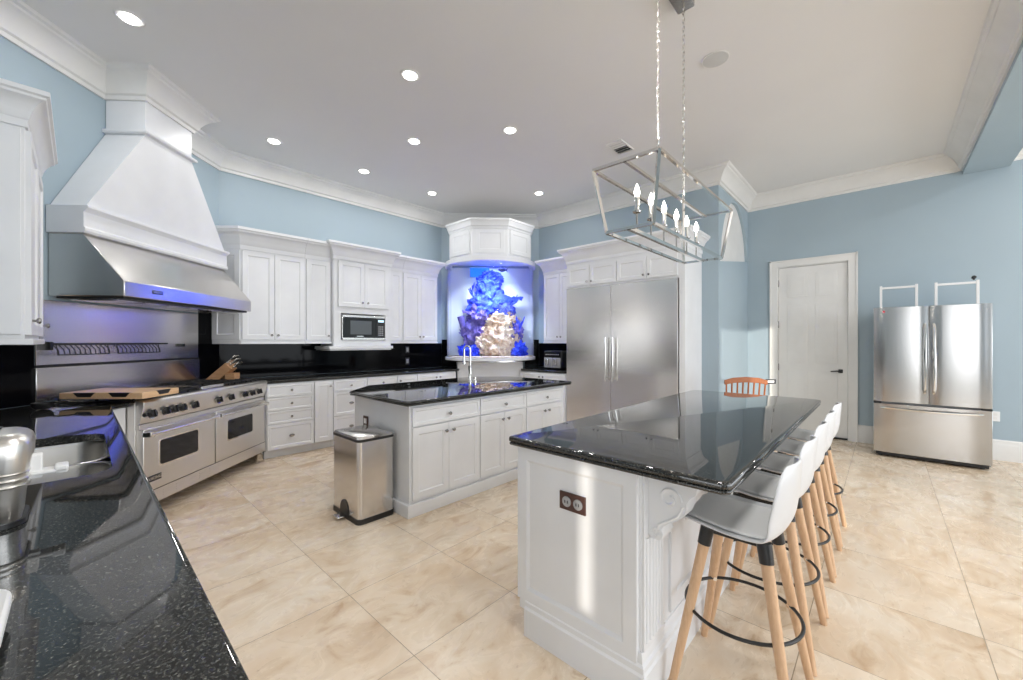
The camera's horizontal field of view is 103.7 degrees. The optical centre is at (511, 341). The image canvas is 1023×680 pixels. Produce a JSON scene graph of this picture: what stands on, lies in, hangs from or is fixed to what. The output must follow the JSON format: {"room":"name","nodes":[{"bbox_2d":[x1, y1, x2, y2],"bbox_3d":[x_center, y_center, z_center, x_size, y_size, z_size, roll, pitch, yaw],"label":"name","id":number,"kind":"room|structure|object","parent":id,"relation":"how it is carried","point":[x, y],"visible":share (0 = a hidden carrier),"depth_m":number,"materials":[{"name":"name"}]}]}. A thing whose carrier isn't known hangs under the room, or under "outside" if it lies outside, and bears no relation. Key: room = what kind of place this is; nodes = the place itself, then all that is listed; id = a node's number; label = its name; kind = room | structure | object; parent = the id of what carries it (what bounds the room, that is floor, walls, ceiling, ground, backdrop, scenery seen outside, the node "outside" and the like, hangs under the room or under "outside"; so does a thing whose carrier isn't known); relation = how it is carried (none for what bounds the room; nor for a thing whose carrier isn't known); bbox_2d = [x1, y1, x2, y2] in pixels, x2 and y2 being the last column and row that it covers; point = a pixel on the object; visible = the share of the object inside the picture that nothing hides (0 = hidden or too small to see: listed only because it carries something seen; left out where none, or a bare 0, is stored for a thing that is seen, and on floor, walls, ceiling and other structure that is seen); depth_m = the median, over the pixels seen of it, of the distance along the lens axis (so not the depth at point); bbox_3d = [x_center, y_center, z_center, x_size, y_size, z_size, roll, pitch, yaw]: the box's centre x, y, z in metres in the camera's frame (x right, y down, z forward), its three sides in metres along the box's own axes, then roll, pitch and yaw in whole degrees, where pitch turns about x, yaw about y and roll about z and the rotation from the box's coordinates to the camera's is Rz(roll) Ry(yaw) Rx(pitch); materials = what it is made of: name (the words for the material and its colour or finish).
{"room":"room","nodes":[
{"label":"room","id":0,"kind":"room"},
{"bbox_2d":[0,36,218,408],"bbox_3d":[-3.511,-0.450,3.653,0.120,3.620,2.276,0,0,-2],"label":"wall","id":1,"kind":"structure","parent":0,"point":[79,115],"depth_m":3.10,"materials":[{"name":"blue paint"}]},
{"bbox_2d":[0,345,33,408],"bbox_3d":[-3.411,0.044,2.710,0.008,0.808,0.326,0,0,-2],"label":"backsplash","id":2,"kind":"structure","parent":1,"relation":"attached to","point":[16,361],"depth_m":2.77,"materials":[{"name":"black glass"}]},
{"bbox_2d":[33,300,199,402],"bbox_3d":[-3.401,0.064,3.661,0.096,0.743,1.585,0,0,-2],"label":"panel","id":3,"kind":"object","parent":1,"relation":"attached to","point":[86,346],"visible":0.91,"depth_m":3.43,"materials":[{"name":"silver metal"}]},
{"bbox_2d":[53,345,109,355],"bbox_3d":[-3.353,0.060,3.146,0.038,0.084,0.412,0,0,-2],"label":"grille","id":4,"kind":"object","parent":3,"relation":"attached to","point":[107,346],"depth_m":3.12,"materials":[{"name":"metal"}]},
{"bbox_2d":[114,344,159,353],"bbox_3d":[-3.372,0.060,3.630,0.038,0.084,0.442,0,0,-2],"label":"grille","id":5,"kind":"object","parent":3,"relation":"attached to","point":[116,346],"depth_m":3.61,"materials":[{"name":"metal"}]},
{"bbox_2d":[46,100,250,313],"bbox_3d":[-3.174,-1.285,3.745,0.551,1.946,1.575,0,0,-2],"label":"range hood","id":6,"kind":"object","parent":1,"relation":"attached to","point":[133,225],"visible":1,"depth_m":3.40,"materials":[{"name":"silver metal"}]},
{"bbox_2d":[198,313,218,378],"bbox_3d":[-3.484,0.044,4.627,0.008,0.808,0.331,0,0,-2],"label":"backsplash","id":7,"kind":"structure","parent":1,"relation":"attached to","point":[208,353],"depth_m":4.58,"materials":[{"name":"black glass"}]},
{"bbox_2d":[219,171,440,377],"bbox_3d":[-2.419,-0.450,6.040,0.120,3.620,3.291,0,0,43],"label":"wall","id":8,"kind":"structure","parent":0,"point":[243,201],"depth_m":5.65,"materials":[{"name":"blue paint"}]},
{"bbox_2d":[212,225,307,343],"bbox_3d":[-3.096,-0.647,4.891,0.442,1.345,1.015,0,0,43],"label":"upper cabinet","id":9,"kind":"object","parent":8,"relation":"attached to","point":[268,267],"visible":0.94,"depth_m":4.85,"materials":[{"name":"white paint"}]},
{"bbox_2d":[305,238,331,343],"bbox_3d":[-2.636,-0.647,5.388,0.442,1.345,0.335,0,0,43],"label":"upper cabinet","id":10,"kind":"object","parent":8,"relation":"attached to","point":[317,252],"visible":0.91,"depth_m":5.29,"materials":[{"name":"white paint"}]},
{"bbox_2d":[219,343,441,377],"bbox_3d":[-2.370,0.236,5.998,0.008,0.421,3.285,0,0,43],"label":"backsplash","id":11,"kind":"structure","parent":8,"relation":"attached to","point":[259,360],"depth_m":5.62,"materials":[{"name":"black glass"}]},
{"bbox_2d":[315,239,400,350],"bbox_3d":[-2.201,-0.609,5.797,0.523,1.453,1.064,0,0,43],"label":"upper cabinet","id":12,"kind":"object","parent":8,"relation":"attached to","point":[360,274],"visible":0.84,"depth_m":5.61,"materials":[{"name":"white paint"}]},
{"bbox_2d":[341,315,384,339],"bbox_3d":[-2.182,-0.199,5.779,0.312,0.342,0.642,0,0,43],"label":"microwave","id":13,"kind":"object","parent":12,"relation":"in","point":[353,327],"visible":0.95,"depth_m":5.65,"materials":[{"name":"silver metal"}]},
{"bbox_2d":[391,255,405,342],"bbox_3d":[-1.857,-0.647,6.228,0.442,1.345,0.245,0,0,43],"label":"upper cabinet","id":14,"kind":"object","parent":8,"relation":"attached to","point":[397,266],"visible":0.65,"depth_m":6.16,"materials":[{"name":"white paint"}]},
{"bbox_2d":[402,256,446,342],"bbox_3d":[-1.510,-0.647,6.602,0.442,1.345,0.770,0,0,43],"label":"upper cabinet","id":15,"kind":"object","parent":8,"relation":"attached to","point":[419,276],"visible":0.94,"depth_m":6.45,"materials":[{"name":"white paint"}]},
{"bbox_2d":[0,0,1022,228],"bbox_3d":[-1.262,-2.152,2.411,6.510,0.214,12.580,0,0,43],"label":"trim","id":16,"kind":"structure","parent":8,"relation":"attached to","point":[1001,37],"depth_m":4.37,"materials":[{"name":"white paint"}]},
{"bbox_2d":[441,228,538,377],"bbox_3d":[-0.383,-0.450,7.299,1.754,3.620,0.120,0,0,-2],"label":"wall","id":17,"kind":"structure","parent":0,"point":[444,233],"depth_m":7.23,"materials":[{"name":"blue paint"}]},
{"bbox_2d":[442,340,455,366],"bbox_3d":[-1.119,0.203,7.207,0.262,0.487,0.008,0,0,-2],"label":"backsplash","id":18,"kind":"structure","parent":17,"relation":"attached to","point":[445,363],"depth_m":7.20,"materials":[{"name":"black stone"}]},
{"bbox_2d":[525,340,538,366],"bbox_3d":[0.369,0.203,7.263,0.255,0.487,0.008,0,0,-2],"label":"backsplash","id":19,"kind":"structure","parent":17,"relation":"attached to","point":[535,363],"depth_m":7.26,"materials":[{"name":"black stone"}]},
{"bbox_2d":[21,0,991,213],"bbox_3d":[0.665,-2.310,0.644,12.100,0.100,12.850,0,0,43],"label":"ceiling","id":20,"kind":"structure","parent":0,"point":[806,91],"depth_m":3.53,"materials":[{"name":"paint"}]},
{"bbox_2d":[113,8,145,27],"bbox_3d":[-2.663,-2.255,2.804,0.170,0.010,0.170,0,0,43],"label":"recessed light","id":21,"kind":"object","parent":20,"relation":"in","point":[131,18],"visible":1,"depth_m":2.79,"materials":[{"name":"paint"}]},
{"bbox_2d":[120,13,139,24],"bbox_3d":[-2.663,-2.251,2.804,0.104,0.002,0.104,0,0,43],"label":"diffuser","id":22,"kind":"object","parent":21,"relation":"attached to","point":[129,18],"depth_m":2.80,"materials":[{"name":"white"}]},
{"bbox_2d":[265,137,282,144],"bbox_3d":[-2.674,-2.255,4.522,0.170,0.010,0.170,0,0,43],"label":"recessed light","id":23,"kind":"object","parent":20,"relation":"in","point":[275,141],"visible":1,"depth_m":4.51,"materials":[{"name":"white plastic"}]},
{"bbox_2d":[269,139,278,143],"bbox_3d":[-2.674,-2.251,4.522,0.104,0.002,0.104,0,0,43],"label":"diffuser","id":24,"kind":"object","parent":23,"relation":"attached to","point":[273,141],"depth_m":4.51,"materials":[{"name":"white plastic"}]},
{"bbox_2d":[357,168,370,173],"bbox_3d":[-1.952,-2.255,5.317,0.170,0.010,0.170,0,0,43],"label":"recessed light","id":25,"kind":"object","parent":20,"relation":"in","point":[361,170],"visible":1,"depth_m":5.30,"materials":[{"name":"white"}]},
{"bbox_2d":[400,68,419,81],"bbox_3d":[-0.859,-2.255,3.404,0.170,0.010,0.170,0,0,43],"label":"recessed light","id":26,"kind":"object","parent":20,"relation":"in","point":[408,74],"visible":1,"depth_m":3.39,"materials":[{"name":"white"}]},
{"bbox_2d":[404,72,415,79],"bbox_3d":[-0.859,-2.251,3.404,0.104,0.002,0.104,0,0,43],"label":"diffuser","id":27,"kind":"object","parent":26,"relation":"attached to","point":[407,75],"depth_m":3.40,"materials":[{"name":"white plastic"}]},
{"bbox_2d":[406,137,421,144],"bbox_3d":[-1.098,-2.255,4.522,0.170,0.010,0.170,0,0,43],"label":"recessed light","id":28,"kind":"object","parent":20,"relation":"in","point":[412,140],"visible":1,"depth_m":4.51,"materials":[{"name":"white"}]},
{"bbox_2d":[409,139,418,143],"bbox_3d":[-1.098,-2.251,4.522,0.104,0.002,0.104,0,0,43],"label":"diffuser","id":29,"kind":"object","parent":28,"relation":"attached to","point":[412,141],"depth_m":4.51,"materials":[{"name":"white plastic"}]},
{"bbox_2d":[502,126,517,133],"bbox_3d":[-0.016,-2.255,4.287,0.170,0.010,0.170,0,0,43],"label":"recessed light","id":30,"kind":"object","parent":20,"relation":"in","point":[507,129],"visible":1,"depth_m":4.27,"materials":[{"name":"white plastic"}]},
{"bbox_2d":[505,128,514,132],"bbox_3d":[-0.016,-2.251,4.287,0.104,0.002,0.104,0,0,43],"label":"diffuser","id":31,"kind":"object","parent":30,"relation":"attached to","point":[507,130],"depth_m":4.28,"materials":[{"name":"white plastic"}]},
{"bbox_2d":[605,139,633,154],"bbox_3d":[1.256,-2.251,4.658,0.200,0.019,0.320,0,0,43],"label":"ceiling vent","id":32,"kind":"object","parent":20,"relation":"in","point":[619,147],"visible":1,"depth_m":4.65,"materials":[{"name":"white metal"}]},
{"bbox_2d":[592,0,732,263],"bbox_3d":[0.998,-1.419,2.504,0.384,1.679,1.270,0,0,43],"label":"chandelier","id":33,"kind":"object","parent":20,"relation":"hanging from","point":[680,6],"visible":1,"depth_m":2.39,"materials":[{"name":"silver metal"}]},
{"bbox_2d":[632,184,641,228],"bbox_3d":[0.672,-0.718,2.152,0.047,0.255,0.048,0,0,43],"label":"candle holder","id":34,"kind":"object","parent":33,"relation":"on","point":[637,192],"depth_m":2.14,"materials":[{"name":"silver metal"}]},
{"bbox_2d":[647,193,652,234],"bbox_3d":[0.792,-0.718,2.282,0.047,0.255,0.048,0,0,43],"label":"candle holder","id":35,"kind":"object","parent":33,"relation":"on","point":[650,201],"depth_m":2.27,"materials":[{"name":"silver metal"}]},
{"bbox_2d":[661,202,667,240],"bbox_3d":[0.917,-0.718,2.416,0.047,0.255,0.048,0,0,43],"label":"candle holder","id":36,"kind":"object","parent":33,"relation":"on","point":[664,208],"depth_m":2.41,"materials":[{"name":"silver metal"}]},
{"bbox_2d":[674,209,679,246],"bbox_3d":[1.051,-0.718,2.560,0.047,0.255,0.048,0,0,43],"label":"candle holder","id":37,"kind":"object","parent":33,"relation":"on","point":[676,215],"depth_m":2.55,"materials":[{"name":"silver metal"}]},
{"bbox_2d":[685,216,689,250],"bbox_3d":[1.174,-0.718,2.693,0.047,0.255,0.048,0,0,43],"label":"candle holder","id":38,"kind":"object","parent":33,"relation":"on","point":[686,219],"depth_m":2.68,"materials":[{"name":"silver metal"}]},
{"bbox_2d":[694,222,699,255],"bbox_3d":[1.301,-0.718,2.830,0.047,0.255,0.048,0,0,43],"label":"candle holder","id":39,"kind":"object","parent":33,"relation":"on","point":[696,227],"depth_m":2.82,"materials":[{"name":"silver metal"}]},
{"bbox_2d":[702,50,729,67],"bbox_3d":[1.630,-2.253,3.211,0.200,0.012,0.200,0,0,43],"label":"ceiling speaker","id":40,"kind":"object","parent":20,"relation":"attached to","point":[714,59],"visible":1,"depth_m":3.20,"materials":[{"name":"paint"}]},
{"bbox_2d":[963,41,1022,174],"bbox_3d":[1.257,-2.130,0.076,0.360,0.260,12.580,0,0,43],"label":"wall","id":41,"kind":"structure","parent":20,"relation":"attached to","point":[999,142],"depth_m":3.80,"materials":[{"name":"blue paint"}]},
{"bbox_2d":[1014,148,1022,160],"bbox_3d":[3.196,-2.152,-1.722,4.930,0.214,12.580,0,0,43],"label":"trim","id":42,"kind":"structure","parent":20,"relation":"attached to","point":[1020,155],"depth_m":4.50,"materials":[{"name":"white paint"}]},
{"bbox_2d":[159,438,1022,679],"bbox_3d":[0.665,1.410,0.644,12.100,0.100,12.850,0,0,43],"label":"floor","id":43,"kind":"structure","parent":0,"point":[928,585],"depth_m":2.27,"materials":[{"name":"tile"}]},
{"bbox_2d":[35,442,108,460],"bbox_3d":[-1.855,0.923,1.536,0.925,0.873,0.641,0,0,43],"label":"base cabinet","id":44,"kind":"object","parent":43,"relation":"on","point":[81,442],"visible":0.02,"depth_m":1.89,"materials":[{"name":"white paint"}]},
{"bbox_2d":[113,408,124,432],"bbox_3d":[-3.052,0.923,2.911,0.400,0.873,0.108,0,0,-2],"label":"base cabinet","id":45,"kind":"object","parent":43,"relation":"on","point":[119,413],"visible":0.08,"depth_m":2.94,"materials":[{"name":"white paint"}]},
{"bbox_2d":[53,378,268,500],"bbox_3d":[-3.077,0.885,3.776,0.727,0.950,1.614,0,0,-2],"label":"range","id":46,"kind":"object","parent":43,"relation":"on","point":[180,440],"visible":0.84,"depth_m":3.52,"materials":[{"name":"silver metal"}]},
{"bbox_2d":[59,387,178,398],"bbox_3d":[-2.915,0.384,3.011,0.572,0.046,0.332,0,0,-2],"label":"cutting board","id":47,"kind":"object","parent":46,"relation":"on","point":[101,393],"visible":1,"depth_m":2.87,"materials":[{"name":"brown wood"}]},
{"bbox_2d":[53,381,253,402],"bbox_3d":[-3.133,0.450,3.775,0.615,0.015,1.612,0,0,-2],"label":"cooktop","id":48,"kind":"object","parent":46,"relation":"in","point":[219,385],"depth_m":3.54,"materials":[{"name":"silver metal"}]},
{"bbox_2d":[205,355,242,379],"bbox_3d":[-3.197,0.298,4.482,0.340,0.299,0.120,0,0,-7],"label":"knife block","id":49,"kind":"object","parent":46,"relation":"on","point":[225,371],"visible":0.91,"depth_m":4.44,"materials":[{"name":"brown wood"}]},
{"bbox_2d":[263,381,313,458],"bbox_3d":[-2.848,0.923,4.997,0.663,0.873,0.533,0,0,43],"label":"base cabinet","id":50,"kind":"object","parent":43,"relation":"on","point":[289,414],"visible":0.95,"depth_m":4.79,"materials":[{"name":"white paint"}]},
{"bbox_2d":[312,380,332,449],"bbox_3d":[-2.587,0.923,5.278,0.663,0.873,0.231,0,0,43],"label":"base cabinet","id":51,"kind":"object","parent":43,"relation":"on","point":[323,389],"visible":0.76,"depth_m":5.08,"materials":[{"name":"white paint"}]},
{"bbox_2d":[333,425,393,525],"bbox_3d":[-1.213,1.038,3.196,0.453,0.645,0.379,0,0,43],"label":"bin","id":52,"kind":"object","parent":43,"relation":"on","point":[363,454],"visible":1,"depth_m":3.07,"materials":[{"name":"silver metal"}]},
{"bbox_2d":[331,375,396,445],"bbox_3d":[-2.192,0.923,5.704,0.663,0.873,0.925,0,0,43],"label":"base cabinet","id":53,"kind":"object","parent":43,"relation":"on","point":[343,402],"visible":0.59,"depth_m":5.29,"materials":[{"name":"white paint"}]},
{"bbox_2d":[247,367,458,383],"bbox_3d":[-2.090,0.467,5.824,0.633,0.038,3.679,0,0,43],"label":"countertop","id":54,"kind":"structure","parent":53,"relation":"on","point":[345,375],"depth_m":5.50,"materials":[{"name":"black stone"}]},
{"bbox_2d":[397,374,416,382],"bbox_3d":[-1.760,0.923,6.170,0.663,0.873,0.343,0,0,43],"label":"base cabinet","id":55,"kind":"object","parent":43,"relation":"on","point":[409,377],"visible":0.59,"depth_m":5.96,"materials":[{"name":"white paint"}]},
{"bbox_2d":[417,371,455,380],"bbox_3d":[-1.388,0.923,6.572,0.663,0.873,0.748,0,0,43],"label":"base cabinet","id":56,"kind":"object","parent":43,"relation":"on","point":[439,375],"visible":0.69,"depth_m":6.33,"materials":[{"name":"white paint"}]},
{"bbox_2d":[355,386,562,518],"bbox_3d":[-0.514,0.923,4.226,1.221,0.873,2.070,0,0,43],"label":"kitchen island","id":57,"kind":"object","parent":43,"relation":"on","point":[445,453],"visible":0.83,"depth_m":3.46,"materials":[{"name":"white paint"}]},
{"bbox_2d":[363,415,367,424],"bbox_3d":[-1.294,0.700,3.561,0.085,0.085,0.010,0,0,43],"label":"wall outlet","id":58,"kind":"object","parent":57,"relation":"attached to","point":[365,418],"visible":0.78,"depth_m":3.56,"materials":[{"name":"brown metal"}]},
{"bbox_2d":[349,376,571,406],"bbox_3d":[-0.519,0.469,4.228,1.290,0.041,2.155,0,0,43],"label":"island countertop","id":59,"kind":"structure","parent":57,"relation":"on","point":[415,393],"depth_m":3.85,"materials":[{"name":"black stone"}]},
{"bbox_2d":[462,345,476,382],"bbox_3d":[-0.479,0.243,4.469,0.128,0.411,0.249,0,0,15],"label":"faucet","id":60,"kind":"object","parent":59,"relation":"on","point":[468,346],"visible":1,"depth_m":4.46,"materials":[{"name":"silver metal"}]},
{"bbox_2d":[445,217,534,377],"bbox_3d":[-0.361,-0.303,6.842,1.580,3.324,1.057,0,0,-2],"label":"aquarium","id":61,"kind":"object","parent":43,"relation":"on","point":[490,311],"visible":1,"depth_m":6.90,"materials":[{"name":"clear glass"}]},
{"bbox_2d":[446,360,533,361],"bbox_3d":[-0.359,0.312,6.783,1.540,0.025,0.905,0,0,-2],"label":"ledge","id":62,"kind":"object","parent":61,"relation":"on","point":[446,360],"depth_m":6.39,"materials":[{"name":"silver metal"}]},
{"bbox_2d":[520,371,566,422],"bbox_3d":[0.686,0.923,6.636,0.935,0.873,0.668,0,0,43],"label":"base cabinet","id":63,"kind":"object","parent":43,"relation":"on","point":[527,374],"visible":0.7,"depth_m":6.24,"materials":[{"name":"white paint"}]},
{"bbox_2d":[521,367,566,373],"bbox_3d":[0.568,0.467,6.756,1.268,0.038,0.642,0,0,43],"label":"countertop","id":64,"kind":"structure","parent":63,"relation":"on","point":[532,369],"depth_m":6.50,"materials":[{"name":"black stone"}]},
{"bbox_2d":[544,351,566,368],"bbox_3d":[0.738,0.292,6.533,0.360,0.290,0.355,0,0,43],"label":"air fryer","id":65,"kind":"object","parent":64,"relation":"on","point":[552,359],"visible":0.96,"depth_m":6.40,"materials":[{"name":"black plastic"}]},
{"bbox_2d":[567,278,678,421],"bbox_3d":[1.624,0.285,5.710,1.656,2.150,0.691,0,0,43],"label":"refrigerator","id":66,"kind":"object","parent":43,"relation":"on","point":[623,339],"visible":0.82,"depth_m":5.46,"materials":[{"name":"grey metal"}]},
{"bbox_2d":[557,224,709,392],"bbox_3d":[1.656,-0.017,5.699,1.964,2.753,0.724,0,0,43],"label":"refrigerator surround","id":67,"kind":"object","parent":43,"relation":"on","point":[614,261],"visible":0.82,"depth_m":5.25,"materials":[{"name":"white paint"}]},
{"bbox_2d":[518,447,760,679],"bbox_3d":[1.152,0.924,2.521,0.807,0.872,2.456,0,0,43],"label":"kitchen island","id":68,"kind":"object","parent":43,"relation":"on","point":[602,591],"visible":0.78,"depth_m":1.65,"materials":[{"name":"white paint"}]},
{"bbox_2d":[560,490,585,515],"bbox_3d":[0.255,0.680,1.695,0.130,0.076,0.014,0,0,43],"label":"wall outlet","id":69,"kind":"object","parent":68,"relation":"attached to","point":[571,502],"visible":1,"depth_m":1.69,"materials":[{"name":"brown metal"}]},
{"bbox_2d":[562,496,570,506],"bbox_3d":[0.234,0.680,1.710,0.044,0.043,0.005,0,0,43],"label":"socket","id":70,"kind":"object","parent":69,"relation":"attached to","point":[566,500],"depth_m":1.71,"materials":[{"name":"white plastic"}]},
{"bbox_2d":[573,500,581,510],"bbox_3d":[0.275,0.680,1.672,0.044,0.043,0.005,0,0,43],"label":"socket","id":71,"kind":"object","parent":69,"relation":"attached to","point":[577,504],"depth_m":1.67,"materials":[{"name":"white plastic"}]},
{"bbox_2d":[509,390,820,494],"bbox_3d":[1.197,0.470,2.519,0.960,0.045,2.538,0,0,43],"label":"island countertop","id":72,"kind":"structure","parent":68,"relation":"on","point":[708,441],"depth_m":1.92,"materials":[{"name":"black stone"}]},
{"bbox_2d":[669,456,813,679],"bbox_3d":[0.904,0.896,1.582,0.428,0.935,0.428,0,0,43],"label":"bar stool","id":73,"kind":"object","parent":43,"relation":"on","point":[734,517],"visible":0.95,"depth_m":1.56,"materials":[{"name":"white plastic"}]},
{"bbox_2d":[698,525,713,546],"bbox_3d":[0.763,0.758,1.577,0.062,0.078,0.051,0,0,-2],"label":"socket","id":74,"kind":"object","parent":73,"relation":"attached to","point":[706,534],"depth_m":1.56,"materials":[{"name":"black plastic"}]},
{"bbox_2d":[756,542,774,565],"bbox_3d":[0.910,0.758,1.441,0.050,0.078,0.063,0,0,-2],"label":"socket","id":75,"kind":"object","parent":73,"relation":"attached to","point":[765,555],"depth_m":1.42,"materials":[{"name":"black plastic"}]},
{"bbox_2d":[771,533,784,545],"bbox_3d":[1.046,0.758,1.587,0.062,0.078,0.051,0,0,-2],"label":"socket","id":76,"kind":"object","parent":73,"relation":"attached to","point":[780,540],"depth_m":1.57,"materials":[{"name":"black plastic"}]},
{"bbox_2d":[724,377,767,394],"bbox_3d":[2.601,0.875,4.647,0.460,0.973,0.432,0,0,3],"label":"dining chair","id":77,"kind":"object","parent":43,"relation":"on","point":[737,380],"visible":0.3,"depth_m":4.44,"materials":[{"name":"orange wood"}]},
{"bbox_2d":[709,435,826,676],"bbox_3d":[1.222,0.896,1.924,0.428,0.935,0.428,0,0,43],"label":"bar stool","id":78,"kind":"object","parent":43,"relation":"on","point":[759,486],"visible":0.56,"depth_m":1.87,"materials":[{"name":"white plastic"}]},
{"bbox_2d":[733,491,744,497],"bbox_3d":[1.081,0.758,1.919,0.062,0.078,0.051,0,0,-2],"label":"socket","id":79,"kind":"object","parent":78,"relation":"attached to","point":[739,494],"depth_m":1.91,"materials":[{"name":"black plastic"}]},
{"bbox_2d":[797,497,802,508],"bbox_3d":[1.363,0.758,1.930,0.062,0.078,0.051,0,0,-2],"label":"socket","id":80,"kind":"object","parent":78,"relation":"attached to","point":[800,506],"depth_m":1.91,"materials":[{"name":"black plastic"}]},
{"bbox_2d":[736,421,835,617],"bbox_3d":[1.540,0.896,2.267,0.428,0.935,0.428,0,0,43],"label":"bar stool","id":81,"kind":"object","parent":43,"relation":"on","point":[775,463],"visible":0.45,"depth_m":2.19,"materials":[{"name":"white plastic"}]},
{"bbox_2d":[756,410,841,576],"bbox_3d":[1.857,0.896,2.609,0.428,0.935,0.428,0,0,43],"label":"bar stool","id":82,"kind":"object","parent":43,"relation":"on","point":[789,446],"visible":0.45,"depth_m":2.51,"materials":[{"name":"white plastic"}]},
{"bbox_2d":[786,402,846,546],"bbox_3d":[2.175,0.896,2.952,0.428,0.935,0.428,0,0,43],"label":"bar stool","id":83,"kind":"object","parent":43,"relation":"on","point":[800,434],"visible":0.41,"depth_m":2.88,"materials":[{"name":"white plastic"}]},
{"bbox_2d":[874,303,992,468],"bbox_3d":[4.882,0.477,4.722,0.925,1.765,0.736,0,0,43],"label":"refrigerator","id":84,"kind":"object","parent":43,"relation":"on","point":[933,365],"visible":1,"depth_m":4.46,"materials":[{"name":"grey metal"}]},
{"bbox_2d":[880,284,917,307],"bbox_3d":[4.717,-0.541,4.899,0.336,0.298,0.300,0,0,43],"label":"frame","id":85,"kind":"object","parent":84,"relation":"on","point":[915,286],"visible":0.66,"depth_m":4.86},
{"bbox_2d":[934,280,979,304],"bbox_3d":[5.066,-0.541,4.576,0.344,0.298,0.300,0,0,43],"label":"frame","id":86,"kind":"object","parent":84,"relation":"on","point":[977,282],"visible":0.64,"depth_m":4.56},
{"bbox_2d":[539,187,708,390],"bbox_3d":[1.592,-0.450,6.337,2.880,3.620,0.120,0,0,43],"label":"wall","id":87,"kind":"structure","parent":0,"point":[587,230],"depth_m":6.17,"materials":[{"name":"blue paint"}]},
{"bbox_2d":[535,256,566,342],"bbox_3d":[0.820,-0.667,6.666,0.770,1.385,0.442,0,0,43],"label":"upper cabinet","id":88,"kind":"object","parent":87,"relation":"attached to","point":[554,270],"visible":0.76,"depth_m":6.60,"materials":[{"name":"white paint"}]},
{"bbox_2d":[539,343,566,366],"bbox_3d":[0.874,0.236,6.915,1.020,0.421,0.008,0,0,43],"label":"backsplash","id":89,"kind":"structure","parent":87,"relation":"attached to","point":[543,347],"depth_m":7.13,"materials":[{"name":"black stone"}]},
{"bbox_2d":[709,185,747,393],"bbox_3d":[3.172,-0.450,5.834,0.120,3.620,1.530,0,0,43],"label":"wall","id":90,"kind":"structure","parent":0,"point":[728,280],"depth_m":5.46,"materials":[{"name":"blue paint"}]},
{"bbox_2d":[720,204,744,261],"bbox_3d":[3.165,-1.530,5.867,0.105,0.980,1.470,0,0,43],"label":"trim","id":91,"kind":"structure","parent":90,"relation":"attached to","point":[734,250],"depth_m":5.88,"materials":[{"name":"white paint"}]},
{"bbox_2d":[778,262,847,439],"bbox_3d":[4.330,0.126,5.812,0.815,2.462,0.097,0,0,43],"label":"door","id":92,"kind":"structure","parent":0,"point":[813,300],"depth_m":5.78,"materials":[{"name":"white paint"}]},
{"bbox_2d":[770,251,857,441],"bbox_3d":[4.355,0.068,5.830,1.023,2.585,0.128,0,0,43],"label":"door frame","id":93,"kind":"structure","parent":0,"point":[851,258],"depth_m":5.51,"materials":[{"name":"white paint"}]},
{"bbox_2d":[748,159,1022,441],"bbox_3d":[6.556,-0.450,3.822,7.780,3.620,0.120,0,0,43],"label":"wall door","id":94,"kind":"structure","parent":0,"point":[955,227],"depth_m":5.08,"materials":[{"name":"blue paint"}]},
{"bbox_2d":[992,411,999,421],"bbox_3d":[5.580,0.860,4.637,0.075,0.115,0.009,0,0,43],"label":"wall outlet","id":95,"kind":"object","parent":94,"relation":"attached to","point":[996,415],"visible":0.58,"depth_m":4.63,"materials":[{"name":"white paint"}]},
{"bbox_2d":[858,425,1022,462],"bbox_3d":[6.985,1.242,3.330,6.243,0.235,0.018,0,0,43],"label":"baseboard","id":96,"kind":"structure","parent":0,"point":[1003,450],"depth_m":4.60,"materials":[{"name":"white paint"}]},
{"bbox_3d":[-2.106,-0.450,1.230,3.761,3.620,0.120,0,0,43],"label":"wall","id":97,"kind":"structure","parent":0,"visible":0},
{"bbox_2d":[0,78,57,344],"bbox_3d":[-2.771,-0.599,2.187,1.083,1.228,0.375,0,0,43],"label":"upper cabinet","id":98,"kind":"object","parent":97,"relation":"attached to","point":[28,149],"visible":1,"depth_m":1.94,"materials":[{"name":"white paint"}]},
{"bbox_3d":[-0.795,0.924,0.554,0.880,0.873,0.641,0,0,43],"label":"base cabinet","id":99,"kind":"object","parent":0,"visible":0},
{"bbox_2d":[0,402,248,679],"bbox_3d":[-1.891,0.467,1.617,3.972,0.038,0.723,0,0,43],"label":"countertop","id":100,"kind":"structure","parent":99,"relation":"on","point":[101,583],"depth_m":0.75,"materials":[{"name":"black stone"}]},
{"bbox_2d":[0,589,11,646],"bbox_3d":[-0.840,0.424,0.498,0.240,0.046,0.268,0,0,43],"label":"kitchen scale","id":101,"kind":"object","parent":100,"relation":"on","point":[5,595],"visible":1,"depth_m":0.61,"materials":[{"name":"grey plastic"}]},
{"bbox_2d":[0,426,68,530],"bbox_3d":[-1.312,0.333,0.961,0.190,0.229,0.340,0,0,43],"label":"faucet","id":102,"kind":"object","parent":100,"relation":"on","point":[19,464],"visible":1,"depth_m":0.97,"materials":[{"name":"silver metal"}]},
{"bbox_2d":[30,401,77,409],"bbox_3d":[-3.033,0.419,2.659,0.238,0.056,0.103,0,0,-2],"label":"ladle","id":103,"kind":"object","parent":100,"relation":"on","point":[37,405],"visible":1,"depth_m":2.64,"materials":[{"name":"black plastic"}]},
{"bbox_2d":[30,401,53,409],"bbox_3d":[-3.101,0.424,2.656,0.104,0.045,0.104,0,0,43],"label":"bowl","id":104,"kind":"object","parent":103,"relation":"on","point":[37,405],"depth_m":2.63,"materials":[{"name":"black plastic"}]},
{"bbox_2d":[28,441,109,484],"bbox_3d":[-1.857,0.582,1.534,0.930,0.192,0.485,0,0,43],"label":"sink","id":105,"kind":"object","parent":100,"relation":"in","point":[89,457],"visible":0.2,"depth_m":1.87,"materials":[{"name":"silver metal"}]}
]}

